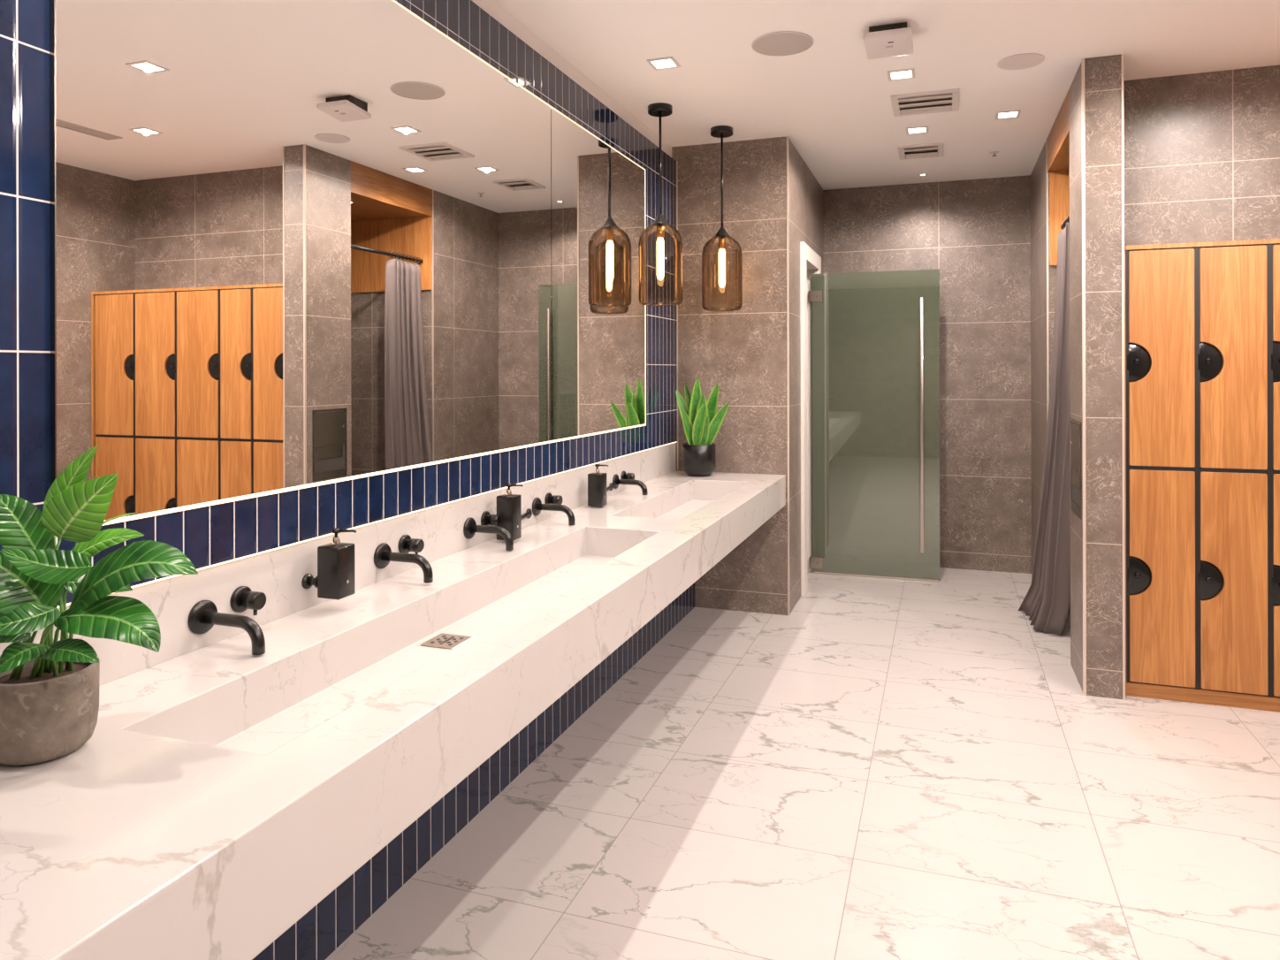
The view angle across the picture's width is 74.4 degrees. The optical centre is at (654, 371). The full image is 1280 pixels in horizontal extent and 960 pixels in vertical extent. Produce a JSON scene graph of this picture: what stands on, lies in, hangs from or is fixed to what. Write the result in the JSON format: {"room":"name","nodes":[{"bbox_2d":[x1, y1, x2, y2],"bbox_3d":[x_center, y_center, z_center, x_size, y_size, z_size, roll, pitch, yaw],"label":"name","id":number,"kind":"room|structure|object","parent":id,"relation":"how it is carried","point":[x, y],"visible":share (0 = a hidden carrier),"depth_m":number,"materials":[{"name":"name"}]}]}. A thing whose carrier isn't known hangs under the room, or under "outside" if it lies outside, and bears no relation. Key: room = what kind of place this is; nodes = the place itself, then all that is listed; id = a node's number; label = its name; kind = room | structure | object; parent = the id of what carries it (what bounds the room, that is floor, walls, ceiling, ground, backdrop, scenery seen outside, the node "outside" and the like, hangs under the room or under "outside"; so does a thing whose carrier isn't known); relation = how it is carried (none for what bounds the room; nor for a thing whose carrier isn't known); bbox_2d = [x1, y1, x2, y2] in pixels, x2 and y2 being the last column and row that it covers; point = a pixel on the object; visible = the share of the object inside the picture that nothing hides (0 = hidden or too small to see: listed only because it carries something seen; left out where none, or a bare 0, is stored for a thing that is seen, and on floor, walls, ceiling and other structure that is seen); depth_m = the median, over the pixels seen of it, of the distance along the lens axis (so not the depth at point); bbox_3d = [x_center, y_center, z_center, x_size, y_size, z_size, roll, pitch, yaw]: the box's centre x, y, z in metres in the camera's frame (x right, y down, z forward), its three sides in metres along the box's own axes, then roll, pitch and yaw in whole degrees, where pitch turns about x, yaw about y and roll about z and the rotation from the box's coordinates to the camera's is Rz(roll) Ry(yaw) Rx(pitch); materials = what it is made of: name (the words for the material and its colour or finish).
{"room":"changing room","nodes":[
{"label":"changing room","id":0,"kind":"room"},
{"bbox_2d":[0,0,677,685],"bbox_3d":[-1.097,-0.346,1.744,0.020,1.954,7.590,0,0,19],"label":"wall","id":1,"kind":"structure","parent":0,"point":[215,534],"depth_m":2.17,"materials":[{"name":"blue tile"}]},
{"bbox_2d":[131,574,181,587],"bbox_3d":[-1.062,0.448,1.795,0.014,0.005,0.113,0,0,19],"label":"strip light","id":2,"kind":"object","parent":1,"relation":"attached to","point":[138,585],"depth_m":1.80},
{"bbox_2d":[187,586,266,655],"bbox_3d":[-0.933,0.572,1.946,0.176,0.109,0.181,0,0,19],"label":"faucet","id":3,"kind":"object","parent":1,"relation":"attached to","point":[203,615],"visible":1,"depth_m":1.90,"materials":[{"name":"black metal"}]},
{"bbox_2d":[196,533,333,571],"bbox_3d":[-0.956,0.448,2.103,0.014,0.005,0.452,0,0,19],"label":"strip light","id":4,"kind":"object","parent":1,"relation":"attached to","point":[331,533],"depth_m":2.08,"materials":[{"name":"white plastic"}]},
{"bbox_2d":[49,0,551,525],"bbox_3d":[-0.790,-0.413,2.591,0.014,1.437,2.124,0,0,19],"label":"wall mirror","id":5,"kind":"object","parent":1,"relation":"attached to","point":[295,244],"visible":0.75,"depth_m":2.13,"materials":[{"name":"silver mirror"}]},
{"bbox_2d":[103,440,551,525],"bbox_3d":[-0.788,0.301,2.592,0.010,0.009,2.120,0,0,19],"label":"strip light","id":6,"kind":"object","parent":5,"relation":"attached to","point":[167,507],"depth_m":2.19,"materials":[{"name":"white plastic"}]},
{"bbox_2d":[391,0,550,106],"bbox_3d":[-0.791,-1.128,2.592,0.010,0.007,2.120,0,0,19],"label":"strip light","id":7,"kind":"object","parent":5,"relation":"on","point":[395,4],"depth_m":2.96,"materials":[{"name":"white plastic"}]},
{"bbox_2d":[301,527,356,600],"bbox_3d":[-0.859,0.504,2.232,0.133,0.179,0.066,0,0,19],"label":"soap dispenser","id":8,"kind":"object","parent":1,"relation":"attached to","point":[334,579],"visible":1,"depth_m":2.20,"materials":[{"name":"black metal"}]},
{"bbox_2d":[373,534,433,583],"bbox_3d":[-0.722,0.568,2.563,0.176,0.109,0.181,0,0,19],"label":"faucet","id":9,"kind":"object","parent":1,"relation":"attached to","point":[383,555],"visible":1,"depth_m":2.52,"materials":[{"name":"black metal"}]},
{"bbox_2d":[347,487,507,529],"bbox_3d":[-0.716,0.448,2.805,0.014,0.005,0.898,0,0,19],"label":"strip light","id":10,"kind":"object","parent":1,"relation":"attached to","point":[504,487],"depth_m":2.72,"materials":[{"name":"white plastic"}]},
{"bbox_2d":[463,510,513,550],"bbox_3d":[-0.562,0.571,3.030,0.176,0.109,0.181,0,0,19],"label":"faucet","id":11,"kind":"object","parent":1,"relation":"attached to","point":[470,527],"visible":0.98,"depth_m":2.98,"materials":[{"name":"black metal"}]},
{"bbox_2d":[531,492,575,525],"bbox_3d":[-0.393,0.574,3.525,0.176,0.109,0.181,0,0,19],"label":"faucet","id":12,"kind":"object","parent":1,"relation":"attached to","point":[552,503],"visible":1,"depth_m":3.48,"materials":[{"name":"black metal"}]},
{"bbox_2d":[517,441,675,484],"bbox_3d":[-0.207,0.446,4.292,0.014,0.005,2.038,0,0,19],"label":"strip light","id":13,"kind":"object","parent":1,"relation":"attached to","point":[673,442],"depth_m":3.99,"materials":[{"name":"plastic"}]},
{"bbox_2d":[550,106,646,442],"bbox_3d":[-0.250,-0.414,4.168,0.012,1.437,1.200,0,0,19],"label":"wall mirror","id":14,"kind":"object","parent":1,"relation":"attached to","point":[598,193],"visible":0.91,"depth_m":4.03,"materials":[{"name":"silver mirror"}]},
{"bbox_2d":[550,106,644,169],"bbox_3d":[-0.253,-1.129,4.163,0.010,0.007,1.189,0,0,19],"label":"strip light","id":15,"kind":"object","parent":14,"relation":"on","point":[553,110],"depth_m":4.04,"materials":[{"name":"white plastic"}]},
{"bbox_2d":[551,424,645,442],"bbox_3d":[-0.250,0.300,4.163,0.010,0.009,1.189,0,0,19],"label":"strip light","id":16,"kind":"object","parent":14,"relation":"attached to","point":[617,427],"depth_m":4.00,"materials":[{"name":"white plastic"}]},
{"bbox_2d":[644,168,646,425],"bbox_3d":[-0.057,-0.415,4.731,0.010,1.437,0.010,0,0,19],"label":"strip light","id":17,"kind":"object","parent":14,"relation":"attached to","point":[644,169],"depth_m":4.72,"materials":[{"name":"white plastic"}]},
{"bbox_2d":[612,471,647,495],"bbox_3d":[-0.103,0.580,4.371,0.176,0.109,0.181,0,0,19],"label":"faucet","id":18,"kind":"object","parent":1,"relation":"attached to","point":[628,478],"visible":1,"depth_m":4.32,"materials":[{"name":"black metal"}]},
{"bbox_2d":[676,160,678,469],"bbox_3d":[0.143,-0.353,5.327,0.006,1.946,0.006,0,0,19],"label":"trim","id":19,"kind":"structure","parent":1,"relation":"attached to","point":[676,161],"depth_m":5.33,"materials":[{"name":"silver metal"}]},
{"bbox_2d":[251,582,694,959],"bbox_3d":[-1.039,1.149,1.725,0.135,0.667,7.590,0,0,19],"label":"wall","id":20,"kind":"structure","parent":0,"point":[316,935],"depth_m":2.65,"materials":[{"name":"blue tile"}]},
{"bbox_2d":[0,471,785,959],"bbox_3d":[-0.526,0.722,2.342,0.707,0.183,6.090,0,0,19],"label":"countertop","id":21,"kind":"structure","parent":20,"relation":"on","point":[219,792],"depth_m":1.57,"materials":[{"name":"stone"}]},
{"bbox_2d":[0,445,198,765],"bbox_3d":[-0.921,0.377,1.349,0.375,0.507,0.228,0,0,19],"label":"leafy plant","id":22,"kind":"object","parent":21,"relation":"on","point":[49,689],"visible":1,"depth_m":1.35,"materials":[{"name":"green plant"}]},
{"bbox_2d":[420,632,472,649],"bbox_3d":[-0.574,0.746,2.332,0.104,0.005,0.104,0,0,19],"label":"drain","id":23,"kind":"object","parent":21,"relation":"on","point":[446,641],"visible":0.98,"depth_m":2.32,"materials":[{"name":"silver metal"}]},
{"bbox_2d":[496,483,532,540],"bbox_3d":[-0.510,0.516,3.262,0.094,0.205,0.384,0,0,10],"label":"soap dispenser","id":24,"kind":"object","parent":21,"relation":"on","point":[508,505],"visible":0.96,"depth_m":3.08,"materials":[{"name":"black metal"}]},
{"bbox_2d":[587,464,613,507],"bbox_3d":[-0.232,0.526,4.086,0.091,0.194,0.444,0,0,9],"label":"soap dispenser","id":25,"kind":"object","parent":21,"relation":"on","point":[598,489],"visible":1,"depth_m":3.88,"materials":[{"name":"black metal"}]},
{"bbox_2d":[675,378,729,476],"bbox_3d":[0.278,0.335,5.061,0.212,0.586,0.281,0,0,-32],"label":"snake plant","id":26,"kind":"object","parent":21,"relation":"on","point":[702,424],"visible":1,"depth_m":5.03,"materials":[{"name":"green plant"}]},
{"bbox_2d":[471,0,671,157],"bbox_3d":[-1.295,-1.370,1.758,0.340,0.093,7.690,0,0,19],"label":"ceiling","id":27,"kind":"structure","parent":0,"point":[492,8],"depth_m":3.82,"materials":[{"name":"white paint"}]},
{"bbox_2d":[671,136,792,615],"bbox_3d":[0.325,0.030,5.348,1.075,2.900,0.150,0,0,19],"label":"wall pier","id":28,"kind":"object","parent":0,"point":[743,352],"visible":0.64,"depth_m":5.19,"materials":[{"name":"tile"}]},
{"bbox_2d":[325,567,1279,959],"bbox_3d":[1.015,1.528,1.895,4.610,0.100,9.440,0,0,19],"label":"floor","id":29,"kind":"structure","parent":0,"point":[879,768],"depth_m":2.81,"materials":[{"name":"tile"}]},
{"bbox_2d":[1124,238,1279,712],"bbox_3d":[2.996,0.451,3.712,1.725,2.045,0.347,0,0,19],"label":"surround","id":30,"kind":"object","parent":29,"relation":"on","point":[1132,689],"visible":0.29,"depth_m":3.75,"materials":[{"name":"brown wood"}]},
{"bbox_2d":[1125,247,1195,687],"bbox_3d":[2.323,0.430,3.932,0.280,1.960,0.335,0,0,19],"label":"locker","id":31,"kind":"object","parent":30,"relation":"in","point":[1160,426],"visible":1,"depth_m":3.78,"materials":[{"name":"brown laminate"}]},
{"bbox_2d":[1193,244,1268,695],"bbox_3d":[2.581,0.429,3.844,0.282,1.960,0.335,0,0,19],"label":"locker","id":32,"kind":"object","parent":30,"relation":"in","point":[1230,311],"visible":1,"depth_m":3.69,"materials":[{"name":"brown laminate"}]},
{"bbox_2d":[1265,243,1279,696],"bbox_3d":[2.887,0.428,3.739,0.382,1.960,0.335,0,0,19],"label":"locker","id":33,"kind":"object","parent":30,"relation":"in","point":[1273,250],"visible":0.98,"depth_m":3.65,"materials":[{"name":"brown laminate"}]},
{"bbox_2d":[792,143,823,608],"bbox_3d":[1.022,0.028,5.955,0.150,2.900,1.450,0,0,19],"label":"wall","id":34,"kind":"structure","parent":0,"point":[807,193],"depth_m":5.45,"materials":[{"name":"stone"}]},
{"bbox_2d":[786,136,789,616],"bbox_3d":[0.809,0.028,5.104,0.010,2.900,0.010,0,0,19],"label":"trim","id":35,"kind":"structure","parent":34,"relation":"attached to","point":[788,262],"depth_m":5.10,"materials":[{"name":"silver metal"}]},
{"bbox_2d":[800,241,940,595],"bbox_3d":[1.433,0.312,5.821,1.014,2.330,0.822,0,0,19],"label":"door","id":36,"kind":"structure","parent":34,"relation":"in","point":[811,261],"depth_m":6.03,"materials":[{"name":"green glass"}]},
{"bbox_2d":[494,0,1279,190],"bbox_3d":[1.008,-1.472,1.895,4.610,0.100,9.440,0,0,19],"label":"ceiling","id":37,"kind":"structure","parent":0,"point":[833,102],"depth_m":3.85,"materials":[{"name":"white paint"}]},
{"bbox_2d":[638,102,682,305],"bbox_3d":[0.031,-0.887,4.523,0.236,1.066,0.236,0,0,19],"label":"pendant lamp","id":38,"kind":"object","parent":37,"relation":"hanging from","point":[660,224],"visible":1,"depth_m":4.51,"materials":[{"name":"brown glass"}]},
{"bbox_2d":[655,225,664,238],"bbox_3d":[0.031,-0.750,4.523,0.044,0.072,0.044,0,0,19],"label":"socket","id":39,"kind":"object","parent":38,"relation":"attached to","point":[659,230],"depth_m":4.51,"materials":[{"name":"gold metal"}]},
{"bbox_2d":[646,56,680,69],"bbox_3d":[0.042,-1.417,3.881,0.124,0.006,0.124,0,0,19],"label":"recessed light","id":40,"kind":"object","parent":37,"relation":"in","point":[663,63],"visible":1,"depth_m":3.88,"materials":[{"name":"white plastic"}]},
{"bbox_2d":[651,59,676,68],"bbox_3d":[0.042,-1.417,3.881,0.094,0.002,0.094,0,0,19],"label":"diffuser","id":41,"kind":"object","parent":40,"relation":"attached to","point":[655,63],"depth_m":3.88,"materials":[{"name":"white plastic"}]},
{"bbox_2d":[701,125,742,311],"bbox_3d":[0.395,-0.888,4.938,0.236,1.066,0.236,0,0,19],"label":"pendant lamp","id":42,"kind":"object","parent":37,"relation":"hanging from","point":[721,132],"visible":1,"depth_m":4.92,"materials":[{"name":"brown glass"}]},
{"bbox_2d":[718,237,725,249],"bbox_3d":[0.395,-0.751,4.938,0.044,0.072,0.044,0,0,19],"label":"socket","id":43,"kind":"object","parent":42,"relation":"attached to","point":[721,240],"depth_m":4.92,"materials":[{"name":"gold metal"}]},
{"bbox_2d":[751,30,813,55],"bbox_3d":[0.553,-1.418,3.654,0.266,0.006,0.266,0,0,19],"label":"ceiling speaker","id":44,"kind":"object","parent":37,"relation":"attached to","point":[784,42],"visible":1,"depth_m":3.65,"materials":[{"name":"white plastic"}]},
{"bbox_2d":[862,22,913,59],"bbox_3d":[0.972,-1.380,3.503,0.190,0.084,0.200,0,0,19],"label":"ceiling sensor","id":45,"kind":"object","parent":37,"relation":"attached to","point":[891,40],"visible":1,"depth_m":3.46,"materials":[{"name":"white plastic"}]},
{"bbox_2d":[886,68,914,81],"bbox_3d":[1.180,-1.419,4.034,0.124,0.006,0.124,0,0,19],"label":"recessed light","id":46,"kind":"object","parent":37,"relation":"in","point":[905,73],"visible":1,"depth_m":4.03,"materials":[{"name":"white plastic"}]},
{"bbox_2d":[891,70,911,78],"bbox_3d":[1.180,-1.420,4.034,0.094,0.002,0.094,0,0,19],"label":"diffuser","id":47,"kind":"object","parent":46,"relation":"attached to","point":[895,74],"depth_m":4.03,"materials":[{"name":"white plastic"}]},
{"bbox_2d":[906,125,928,134],"bbox_3d":[1.546,-1.420,4.966,0.124,0.006,0.124,0,0,19],"label":"recessed light","id":48,"kind":"object","parent":37,"relation":"in","point":[918,129],"visible":1,"depth_m":4.96,"materials":[{"name":"white plastic"}]},
{"bbox_2d":[908,127,925,133],"bbox_3d":[1.546,-1.421,4.966,0.094,0.002,0.094,0,0,19],"label":"diffuser","id":49,"kind":"object","parent":48,"relation":"attached to","point":[911,130],"depth_m":4.97,"materials":[{"name":"white plastic"}]},
{"bbox_2d":[898,142,944,159],"bbox_3d":[1.718,-1.413,5.436,0.275,0.025,0.320,0,0,19],"label":"ceiling vent","id":50,"kind":"object","parent":37,"relation":"in","point":[929,149],"visible":1,"depth_m":5.42,"materials":[{"name":"white plastic"}]},
{"bbox_2d":[890,88,959,116],"bbox_3d":[1.430,-1.413,4.456,0.335,0.020,0.350,0,0,19],"label":"ceiling vent","id":51,"kind":"object","parent":37,"relation":"in","point":[946,100],"visible":1,"depth_m":4.44,"materials":[{"name":"white plastic"}]},
{"bbox_2d":[989,151,999,156],"bbox_3d":[2.208,-1.412,5.479,0.060,0.024,0.060,0,0,19],"label":"sprinkler","id":52,"kind":"object","parent":37,"relation":"attached to","point":[991,152],"visible":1,"depth_m":5.47,"materials":[{"name":"white plastic"}]},
{"bbox_2d":[995,109,1020,119],"bbox_3d":[1.955,-1.421,4.668,0.124,0.006,0.124,0,0,19],"label":"recessed light","id":53,"kind":"object","parent":37,"relation":"in","point":[1008,114],"visible":1,"depth_m":4.66,"materials":[{"name":"white plastic"}]},
{"bbox_2d":[998,112,1017,117],"bbox_3d":[1.955,-1.421,4.668,0.094,0.002,0.094,0,0,19],"label":"diffuser","id":54,"kind":"object","parent":53,"relation":"attached to","point":[1000,114],"depth_m":4.67,"materials":[{"name":"white plastic"}]},
{"bbox_2d":[997,53,1044,69],"bbox_3d":[1.681,-1.420,3.869,0.200,0.006,0.200,0,0,19],"label":"ceiling speaker","id":55,"kind":"object","parent":37,"relation":"attached to","point":[1025,60],"visible":1,"depth_m":3.86,"materials":[{"name":"white plastic"}]},
{"bbox_2d":[822,175,1031,573],"bbox_3d":[2.227,0.025,6.388,4.000,2.900,0.150,0,0,19],"label":"wall","id":56,"kind":"structure","parent":0,"point":[977,232],"depth_m":6.26,"materials":[{"name":"tile"}]},
{"bbox_2d":[1030,140,1069,614],"bbox_3d":[2.628,0.024,5.627,0.120,2.900,1.030,0,0,19],"label":"wall","id":57,"kind":"structure","parent":0,"point":[1038,176],"depth_m":5.58,"materials":[{"name":"stone"}]},
{"bbox_2d":[1046,137,1048,422],"bbox_3d":[2.406,0.025,5.160,0.010,2.900,0.010,0,0,19],"label":"trim","id":58,"kind":"structure","parent":57,"relation":"attached to","point":[1047,138],"depth_m":5.16,"materials":[{"name":"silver metal"}]},
{"bbox_2d":[1047,89,1069,172],"bbox_3d":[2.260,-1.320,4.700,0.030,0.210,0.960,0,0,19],"label":"trim","id":59,"kind":"structure","parent":57,"relation":"attached to","point":[1058,138],"depth_m":4.65,"materials":[{"name":"brown wood"}]},
{"bbox_2d":[1069,54,1122,699],"bbox_3d":[2.100,0.025,4.020,0.161,2.900,0.434,0,0,19],"label":"wall column","id":60,"kind":"structure","parent":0,"point":[1102,74],"depth_m":3.82,"materials":[{"name":"tile"}]},
{"bbox_2d":[1070,418,1081,519],"bbox_3d":[2.022,0.461,4.054,0.010,0.450,0.320,0,0,19],"label":"dispenser","id":61,"kind":"object","parent":60,"relation":"attached to","point":[1075,429],"visible":1,"depth_m":4.04,"materials":[{"name":"silver metal"}]},
{"bbox_2d":[1081,58,1086,695],"bbox_3d":[1.956,0.026,3.842,0.012,2.900,0.012,0,0,19],"label":"trim","id":62,"kind":"structure","parent":60,"relation":"attached to","point":[1082,59],"depth_m":3.84,"materials":[{"name":"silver metal"}]},
{"bbox_2d":[1120,53,1125,700],"bbox_3d":[2.105,0.025,3.789,0.009,2.900,0.009,0,0,19],"label":"trim","id":63,"kind":"structure","parent":60,"relation":"attached to","point":[1122,55],"depth_m":3.79,"materials":[{"name":"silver metal"}]},
{"bbox_2d":[1123,64,1279,245],"bbox_3d":[3.059,0.023,3.898,1.733,2.900,0.042,0,0,19],"label":"wall","id":64,"kind":"structure","parent":0,"point":[1201,151],"depth_m":4.03,"materials":[{"name":"tile"}]},
{"bbox_3d":[2.862,0.024,4.559,1.014,2.900,1.080,0,0,19],"label":"wall","id":65,"kind":"structure","parent":0,"visible":0},
{"bbox_2d":[1049,170,1069,266],"bbox_3d":[2.888,-0.931,4.985,1.007,0.570,0.015,0,0,19],"label":"trim","id":66,"kind":"structure","parent":65,"relation":"attached to","point":[1059,181],"depth_m":5.13,"materials":[{"name":"brown wood"}]},
{"bbox_3d":[2.329,-0.870,4.669,0.025,0.024,0.943,0,0,19],"label":"curtain rod","id":67,"kind":"object","parent":65,"relation":"attached to","visible":0},
{"bbox_2d":[1017,214,1070,634],"bbox_3d":[2.306,0.285,4.939,0.308,2.357,0.532,0,0,19],"label":"shower curtain","id":68,"kind":"object","parent":67,"relation":"hanging from","point":[1047,601],"visible":0.8,"depth_m":4.76,"materials":[{"name":"grey fabric"}]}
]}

